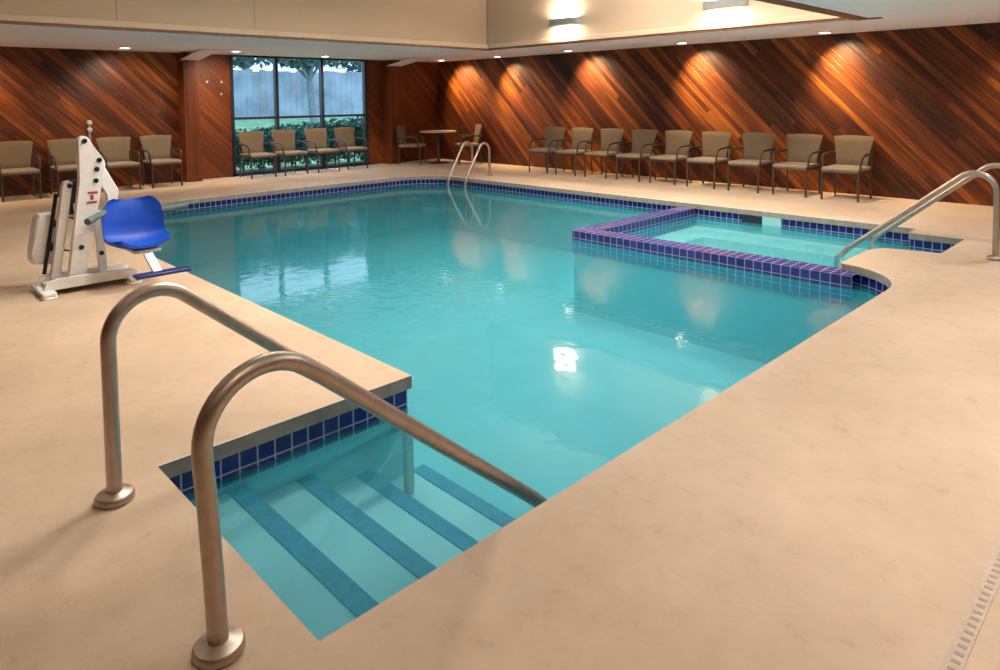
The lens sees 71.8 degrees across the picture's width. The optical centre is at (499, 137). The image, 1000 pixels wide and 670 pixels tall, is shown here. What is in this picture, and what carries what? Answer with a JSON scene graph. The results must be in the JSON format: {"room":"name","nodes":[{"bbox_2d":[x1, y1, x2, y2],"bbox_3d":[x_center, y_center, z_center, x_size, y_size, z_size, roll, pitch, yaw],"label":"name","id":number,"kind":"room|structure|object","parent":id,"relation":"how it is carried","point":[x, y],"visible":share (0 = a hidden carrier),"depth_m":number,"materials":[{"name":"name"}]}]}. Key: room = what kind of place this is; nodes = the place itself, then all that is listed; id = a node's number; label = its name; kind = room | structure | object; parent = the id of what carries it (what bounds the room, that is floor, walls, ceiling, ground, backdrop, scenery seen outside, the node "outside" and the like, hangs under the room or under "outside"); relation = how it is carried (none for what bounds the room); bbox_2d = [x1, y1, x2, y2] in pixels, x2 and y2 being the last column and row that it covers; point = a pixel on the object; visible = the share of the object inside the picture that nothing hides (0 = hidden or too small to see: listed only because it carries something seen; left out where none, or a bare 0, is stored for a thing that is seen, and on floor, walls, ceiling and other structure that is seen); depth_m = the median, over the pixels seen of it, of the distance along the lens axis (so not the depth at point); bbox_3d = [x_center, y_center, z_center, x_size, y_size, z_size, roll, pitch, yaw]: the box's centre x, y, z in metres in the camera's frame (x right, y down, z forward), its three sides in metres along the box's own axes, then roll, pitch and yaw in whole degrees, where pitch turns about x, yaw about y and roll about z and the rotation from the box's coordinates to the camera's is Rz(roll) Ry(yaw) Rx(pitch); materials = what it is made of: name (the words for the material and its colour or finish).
{"room":"indoor swimming pool","nodes":[
{"label":"indoor swimming pool","id":0,"kind":"room"},
{"bbox_2d":[0,46,180,196],"bbox_3d":[-8.217,-0.274,10.389,6.750,2.440,0.150,-4,5,-44],"label":"wall","id":1,"kind":"structure","parent":0,"point":[46,93],"depth_m":11.52,"materials":[{"name":"brown wood"}]},
{"bbox_2d":[177,52,202,181],"bbox_3d":[-5.651,-0.375,12.577,0.280,2.335,0.300,-4,5,-44],"label":"trim","id":2,"kind":"structure","parent":1,"relation":"attached to","point":[187,70],"depth_m":12.47,"materials":[{"name":"brown wood"}]},
{"bbox_2d":[181,49,218,60],"bbox_3d":[-5.255,-1.450,12.096,0.300,0.148,1.030,-4,5,-44],"label":"trim","id":3,"kind":"structure","parent":0,"point":[199,54],"depth_m":12.04,"materials":[{"name":"white paint"}]},
{"bbox_2d":[0,0,486,43],"bbox_3d":[-3.108,-2.314,10.005,8.120,1.756,0.100,-4,5,-44],"label":"wall","id":4,"kind":"structure","parent":0,"point":[458,21],"depth_m":10.18,"materials":[{"name":"beige paint"}]},
{"bbox_2d":[115,0,487,44],"bbox_3d":[-2.461,-2.400,10.550,6.226,1.660,0.020,-4,5,-44],"label":"trim","id":5,"kind":"structure","parent":4,"relation":"attached to","point":[115,0],"depth_m":12.71,"materials":[{"name":"beige paint"}]},
{"bbox_2d":[0,0,881,50],"bbox_3d":[-0.777,-1.390,7.675,7.920,0.075,6.550,-4,5,-44],"label":"trim","id":6,"kind":"structure","parent":4,"relation":"attached to","point":[6,17],"depth_m":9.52,"materials":[{"name":"beige paint"}]},
{"bbox_2d":[198,54,437,178],"bbox_3d":[-3.691,-0.577,14.797,5.900,2.440,0.150,-4,5,-44],"label":"wall","id":7,"kind":"structure","parent":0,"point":[418,79],"depth_m":15.50,"materials":[{"name":"brown wood"}]},
{"bbox_2d":[229,56,368,176],"bbox_3d":[-4.068,-0.485,14.329,3.060,2.320,0.100,-4,5,-44],"label":"window","id":8,"kind":"structure","parent":7,"relation":"attached to","point":[276,117],"depth_m":14.15,"materials":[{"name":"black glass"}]},
{"bbox_2d":[382,60,401,163],"bbox_3d":[-2.453,-0.589,15.692,0.300,2.335,0.300,-4,5,-44],"label":"trim","id":9,"kind":"structure","parent":0,"point":[391,80],"depth_m":15.58,"materials":[{"name":"brown wood"}]},
{"bbox_2d":[387,58,426,66],"bbox_3d":[-2.057,-1.664,15.211,0.320,0.148,1.030,-4,5,-44],"label":"trim","id":10,"kind":"structure","parent":0,"point":[410,60],"depth_m":15.15,"materials":[{"name":"white paint"}]},
{"bbox_2d":[0,159,999,669],"bbox_3d":[-0.417,1.073,6.707,12.650,0.001,16.100,-4,5,-44],"label":"floor","id":11,"kind":"structure","parent":0,"point":[836,505],"depth_m":2.51,"materials":[{"name":"concrete"}]},
{"bbox_2d":[0,141,41,201],"bbox_3d":[-7.367,0.493,10.538,0.554,0.875,0.575,-4,5,-44],"label":"armchair","id":12,"kind":"object","parent":11,"relation":"on","point":[16,157],"visible":1,"depth_m":10.64,"materials":[{"name":"fabric"}]},
{"bbox_2d":[46,139,76,196],"bbox_3d":[-6.859,0.459,11.033,0.554,0.875,0.575,-4,5,-44],"label":"armchair","id":13,"kind":"object","parent":11,"relation":"on","point":[62,152],"visible":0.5,"depth_m":11.07,"materials":[{"name":"fabric"}]},
{"bbox_2d":[27,136,190,300],"bbox_3d":[-3.071,0.579,5.387,1.179,1.195,0.872,-2,4,-25],"label":"lift","id":14,"kind":"object","parent":11,"relation":"on","point":[134,225],"visible":1,"depth_m":5.41,"materials":[{"name":"white plastic"}]},
{"bbox_2d":[87,120,92,140],"bbox_3d":[-6.875,-0.127,11.568,0.086,0.342,0.050,-4,5,-44],"label":"knob","id":15,"kind":"object","parent":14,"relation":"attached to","point":[89,122],"visible":0.93,"depth_m":11.56,"materials":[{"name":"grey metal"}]},
{"bbox_2d":[96,137,140,189],"bbox_3d":[-6.358,0.425,11.521,0.554,0.875,0.575,-4,5,-44],"label":"armchair","id":16,"kind":"object","parent":11,"relation":"on","point":[115,151],"visible":0.79,"depth_m":11.62,"materials":[{"name":"fabric"}]},
{"bbox_2d":[139,135,182,187],"bbox_3d":[-5.879,0.393,11.988,0.554,0.875,0.575,-4,5,-44],"label":"armchair","id":17,"kind":"object","parent":11,"relation":"on","point":[157,149],"visible":1,"depth_m":12.04,"materials":[{"name":"fabric"}]},
{"bbox_2d":[94,282,413,508],"bbox_3d":[-0.951,1.167,2.965,1.412,1.291,0.132,-4,5,-44],"label":"stair handrail","id":18,"kind":"object","parent":11,"relation":"on","point":[116,493],"visible":0.88,"depth_m":2.51,"materials":[{"name":"metal"}]},
{"bbox_2d":[237,131,276,178],"bbox_3d":[-4.641,0.311,13.193,0.554,0.875,0.575,-4,5,-44],"label":"armchair","id":19,"kind":"object","parent":11,"relation":"on","point":[252,143],"visible":1,"depth_m":13.25,"materials":[{"name":"fabric"}]},
{"bbox_2d":[271,130,308,175],"bbox_3d":[-4.162,0.279,13.660,0.554,0.875,0.575,-4,5,-44],"label":"armchair","id":20,"kind":"object","parent":11,"relation":"on","point":[284,140],"visible":0.98,"depth_m":13.71,"materials":[{"name":"fabric"}]},
{"bbox_2d":[303,128,339,172],"bbox_3d":[-3.654,0.245,14.155,0.554,0.875,0.575,-4,5,-44],"label":"armchair","id":21,"kind":"object","parent":11,"relation":"on","point":[316,140],"visible":0.97,"depth_m":14.21,"materials":[{"name":"fabric"}]},
{"bbox_2d":[333,127,367,169],"bbox_3d":[-3.167,0.212,14.629,0.554,0.875,0.575,-4,5,-44],"label":"armchair","id":22,"kind":"object","parent":11,"relation":"on","point":[345,137],"visible":0.94,"depth_m":14.68,"materials":[{"name":"fabric"}]},
{"bbox_2d":[191,351,546,669],"bbox_3d":[-0.284,1.205,2.261,1.412,1.281,0.132,-4,5,-44],"label":"stair handrail","id":23,"kind":"object","parent":11,"relation":"on","point":[221,644],"visible":0.91,"depth_m":1.81,"materials":[{"name":"metal"}]},
{"bbox_2d":[396,125,425,164],"bbox_3d":[-1.990,0.151,15.463,0.575,0.875,0.554,0,3,9],"label":"armchair","id":24,"kind":"object","parent":11,"relation":"on","point":[401,135],"visible":1,"depth_m":15.28,"materials":[{"name":"fabric"}]},
{"bbox_2d":[419,130,455,163],"bbox_3d":[-1.405,0.201,15.704,0.840,0.733,0.840,-4,5,-44],"label":"round table","id":25,"kind":"object","parent":11,"relation":"on","point":[437,132],"visible":1,"depth_m":15.66,"materials":[{"name":"brown metal"}]},
{"bbox_2d":[447,141,474,218],"bbox_3d":[-0.741,0.788,13.134,0.696,1.442,0.110,-4,5,-44],"label":"ladder handrail","id":26,"kind":"object","parent":11,"relation":"on","point":[465,142],"visible":0.97,"depth_m":12.99,"materials":[{"name":"metal"}]},
{"bbox_2d":[454,124,482,164],"bbox_3d":[-0.708,0.135,15.500,0.575,0.875,0.554,-2,3,-16],"label":"armchair","id":27,"kind":"object","parent":11,"relation":"on","point":[478,127],"visible":0.96,"depth_m":15.37,"materials":[{"name":"fabric"}]},
{"bbox_2d":[464,142,491,221],"bbox_3d":[-0.406,0.804,12.791,0.696,1.442,0.110,-4,5,-44],"label":"ladder handrail","id":28,"kind":"object","parent":11,"relation":"on","point":[482,143],"visible":1,"depth_m":12.68,"materials":[{"name":"metal"}]},
{"bbox_2d":[69,176,963,640],"bbox_3d":[-0.935,1.550,7.671,7.528,1.049,8.966,-4,5,-44],"label":"swimming pool","id":29,"kind":"object","parent":11,"relation":"in","point":[481,316],"visible":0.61,"depth_m":6.35,"materials":[{"name":"liquid"}]},
{"bbox_2d":[572,206,867,363],"bbox_3d":[2.851,1.520,7.515,2.350,0.942,3.380,-4,5,-44],"label":"hot tub","id":30,"kind":"object","parent":29,"relation":"in","point":[756,297],"visible":0.66,"depth_m":6.92,"materials":[{"name":"liquid"}]},
{"bbox_2d":[742,214,781,229],"bbox_3d":[3.282,1.053,8.677,0.016,0.133,0.510,-4,5,-44],"label":"skimmer","id":31,"kind":"object","parent":29,"relation":"attached to","point":[758,221],"visible":1,"depth_m":8.66,"materials":[{"name":"paint"}]},
{"bbox_2d":[529,127,565,173],"bbox_3d":[0.932,0.226,13.596,0.575,0.875,0.554,-4,5,-44],"label":"armchair","id":32,"kind":"object","parent":11,"relation":"on","point":[552,134],"visible":0.92,"depth_m":13.62,"materials":[{"name":"fabric"}]},
{"bbox_2d":[555,127,593,175],"bbox_3d":[1.414,0.249,13.103,0.575,0.875,0.554,-4,5,-44],"label":"armchair","id":33,"kind":"object","parent":11,"relation":"on","point":[581,136],"visible":0.96,"depth_m":13.13,"materials":[{"name":"fabric"}]},
{"bbox_2d":[584,128,623,178],"bbox_3d":[1.903,0.273,12.603,0.575,0.875,0.554,-4,5,-44],"label":"armchair","id":34,"kind":"object","parent":11,"relation":"on","point":[610,137],"visible":0.92,"depth_m":12.63,"materials":[{"name":"fabric"}]},
{"bbox_2d":[616,129,656,181],"bbox_3d":[2.392,0.296,12.102,0.575,0.875,0.554,-4,5,-44],"label":"armchair","id":35,"kind":"object","parent":11,"relation":"on","point":[642,139],"visible":0.91,"depth_m":12.14,"materials":[{"name":"fabric"}]},
{"bbox_2d":[649,130,692,185],"bbox_3d":[2.874,0.319,11.609,0.575,0.875,0.554,-4,5,-44],"label":"armchair","id":36,"kind":"object","parent":11,"relation":"on","point":[677,144],"visible":0.95,"depth_m":11.64,"materials":[{"name":"fabric"}]},
{"bbox_2d":[686,131,731,188],"bbox_3d":[3.363,0.342,11.109,0.575,0.875,0.554,-4,5,-44],"label":"armchair","id":37,"kind":"object","parent":11,"relation":"on","point":[715,145],"visible":0.9,"depth_m":11.16,"materials":[{"name":"fabric"}]},
{"bbox_2d":[727,132,775,192],"bbox_3d":[3.859,0.366,10.601,0.575,0.875,0.554,-4,5,-44],"label":"armchair","id":38,"kind":"object","parent":11,"relation":"on","point":[757,148],"visible":0.94,"depth_m":10.64,"materials":[{"name":"fabric"}]},
{"bbox_2d":[772,134,822,197],"bbox_3d":[4.348,0.389,10.101,0.575,0.875,0.554,-4,5,-44],"label":"armchair","id":39,"kind":"object","parent":11,"relation":"on","point":[802,150],"visible":1,"depth_m":10.14,"materials":[{"name":"fabric"}]},
{"bbox_2d":[820,135,873,202],"bbox_3d":[4.830,0.412,9.607,0.575,0.875,0.554,-4,5,-44],"label":"armchair","id":40,"kind":"object","parent":11,"relation":"on","point":[852,152],"visible":1,"depth_m":9.66,"materials":[{"name":"fabric"}]},
{"bbox_2d":[833,170,999,267],"bbox_3d":[3.866,0.804,6.460,0.132,1.071,1.412,-4,5,-44],"label":"handrail","id":41,"kind":"object","parent":11,"relation":"on","point":[995,256],"visible":0.99,"depth_m":6.20,"materials":[{"name":"metal"}]},
{"bbox_2d":[868,163,999,249],"bbox_3d":[4.524,0.761,7.073,0.132,1.071,1.372,-4,5,-44],"label":"handrail","id":42,"kind":"object","parent":11,"relation":"on","point":[986,167],"visible":0.8,"depth_m":7.13,"materials":[{"name":"metal"}]},
{"bbox_2d":[939,540,999,669],"bbox_3d":[2.309,1.262,2.882,5.200,0.007,0.042,-4,5,-44],"label":"drain","id":43,"kind":"object","parent":11,"relation":"on","point":[957,655],"visible":1,"depth_m":1.91,"materials":[{"name":"white plastic"}]},
{"bbox_2d":[0,0,999,61],"bbox_3d":[-0.443,-1.263,6.573,12.650,0.001,16.100,-4,5,-44],"label":"ceiling","id":44,"kind":"structure","parent":0,"point":[895,14],"depth_m":9.98,"materials":[{"name":"white paint"}]},
{"bbox_2d":[817,31,832,33],"bbox_3d":[4.613,-1.495,9.796,0.216,0.014,0.216,-4,5,-44],"label":"recessed light","id":45,"kind":"object","parent":44,"relation":"in","point":[824,32],"visible":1,"depth_m":9.74,"materials":[{"name":"beige"}]},
{"bbox_2d":[488,0,820,43],"bbox_3d":[2.118,-2.393,10.388,0.100,1.756,6.650,-4,5,-44],"label":"wall","id":46,"kind":"structure","parent":0,"point":[508,20],"depth_m":10.84,"materials":[{"name":"beige paint"}]},
{"bbox_2d":[549,17,580,25],"bbox_3d":[1.036,-1.914,11.360,0.140,0.100,0.660,-4,5,-44],"label":"wall sconce","id":47,"kind":"object","parent":46,"relation":"attached to","point":[569,20],"visible":1,"depth_m":11.25,"materials":[{"name":"grey metal"}]},
{"bbox_2d":[703,0,748,9],"bbox_3d":[3.020,-1.820,9.329,0.140,0.100,0.660,-4,5,-44],"label":"wall sconce","id":48,"kind":"object","parent":46,"relation":"attached to","point":[712,3],"visible":1,"depth_m":9.27,"materials":[{"name":"grey metal"}]},
{"bbox_2d":[436,22,999,205],"bbox_3d":[4.096,-0.453,11.152,0.150,2.440,16.250,-4,5,-44],"label":"wall","id":49,"kind":"structure","parent":0,"point":[928,98],"depth_m":10.88,"materials":[{"name":"brown wood"}]},
{"label":"outside","id":50,"kind":"structure","parent":0,"visible":0},
{"bbox_2d":[235,116,363,172],"bbox_3d":[-11.263,-1.200,40.175,80.000,1.050,46.750,-4,5,-44],"label":"ground","id":51,"kind":"structure","parent":50,"point":[265,123],"depth_m":23.49,"materials":[{"name":"green plant"}]},
{"bbox_2d":[233,57,253,70],"bbox_3d":[-9.218,-2.145,22.100,3.012,3.773,2.925,-2,3,-16],"label":"tree","id":52,"kind":"object","parent":51,"relation":"on","point":[236,60],"visible":0.02,"depth_m":22.20,"materials":[{"name":"green plant"}]},
{"bbox_2d":[235,58,272,69],"bbox_3d":[-10.949,-3.513,29.648,5.422,5.175,4.941,-4,5,-44],"label":"tree","id":53,"kind":"object","parent":51,"relation":"on","point":[257,61],"visible":0.02,"depth_m":29.70,"materials":[{"name":"green plant"}]},
{"bbox_2d":[233,69,362,119],"bbox_3d":[-4.700,-1.861,30.351,30.240,2.048,0.080,-4,5,-44],"label":"fence","id":54,"kind":"object","parent":51,"relation":"on","point":[253,91],"visible":0.09,"depth_m":26.96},
{"bbox_2d":[235,116,363,170],"bbox_3d":[-4.671,0.094,15.452,5.317,1.173,1.020,-4,5,-44],"label":"hedge","id":55,"kind":"object","parent":51,"relation":"on","point":[352,122],"visible":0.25,"depth_m":15.58,"materials":[{"name":"green plant"}]},
{"bbox_2d":[266,58,337,123],"bbox_3d":[-6.938,-2.418,24.626,3.216,3.891,2.973,-4,5,-44],"label":"tree","id":56,"kind":"object","parent":51,"relation":"on","point":[307,66],"visible":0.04,"depth_m":24.55,"materials":[{"name":"green plant"}]},
{"bbox_2d":[328,61,361,71],"bbox_3d":[-6.716,-3.897,33.825,5.850,5.372,5.322,-4,5,-44],"label":"tree","id":57,"kind":"object","parent":51,"relation":"on","point":[355,66],"visible":0.04,"depth_m":33.29,"materials":[{"name":"green plant"}]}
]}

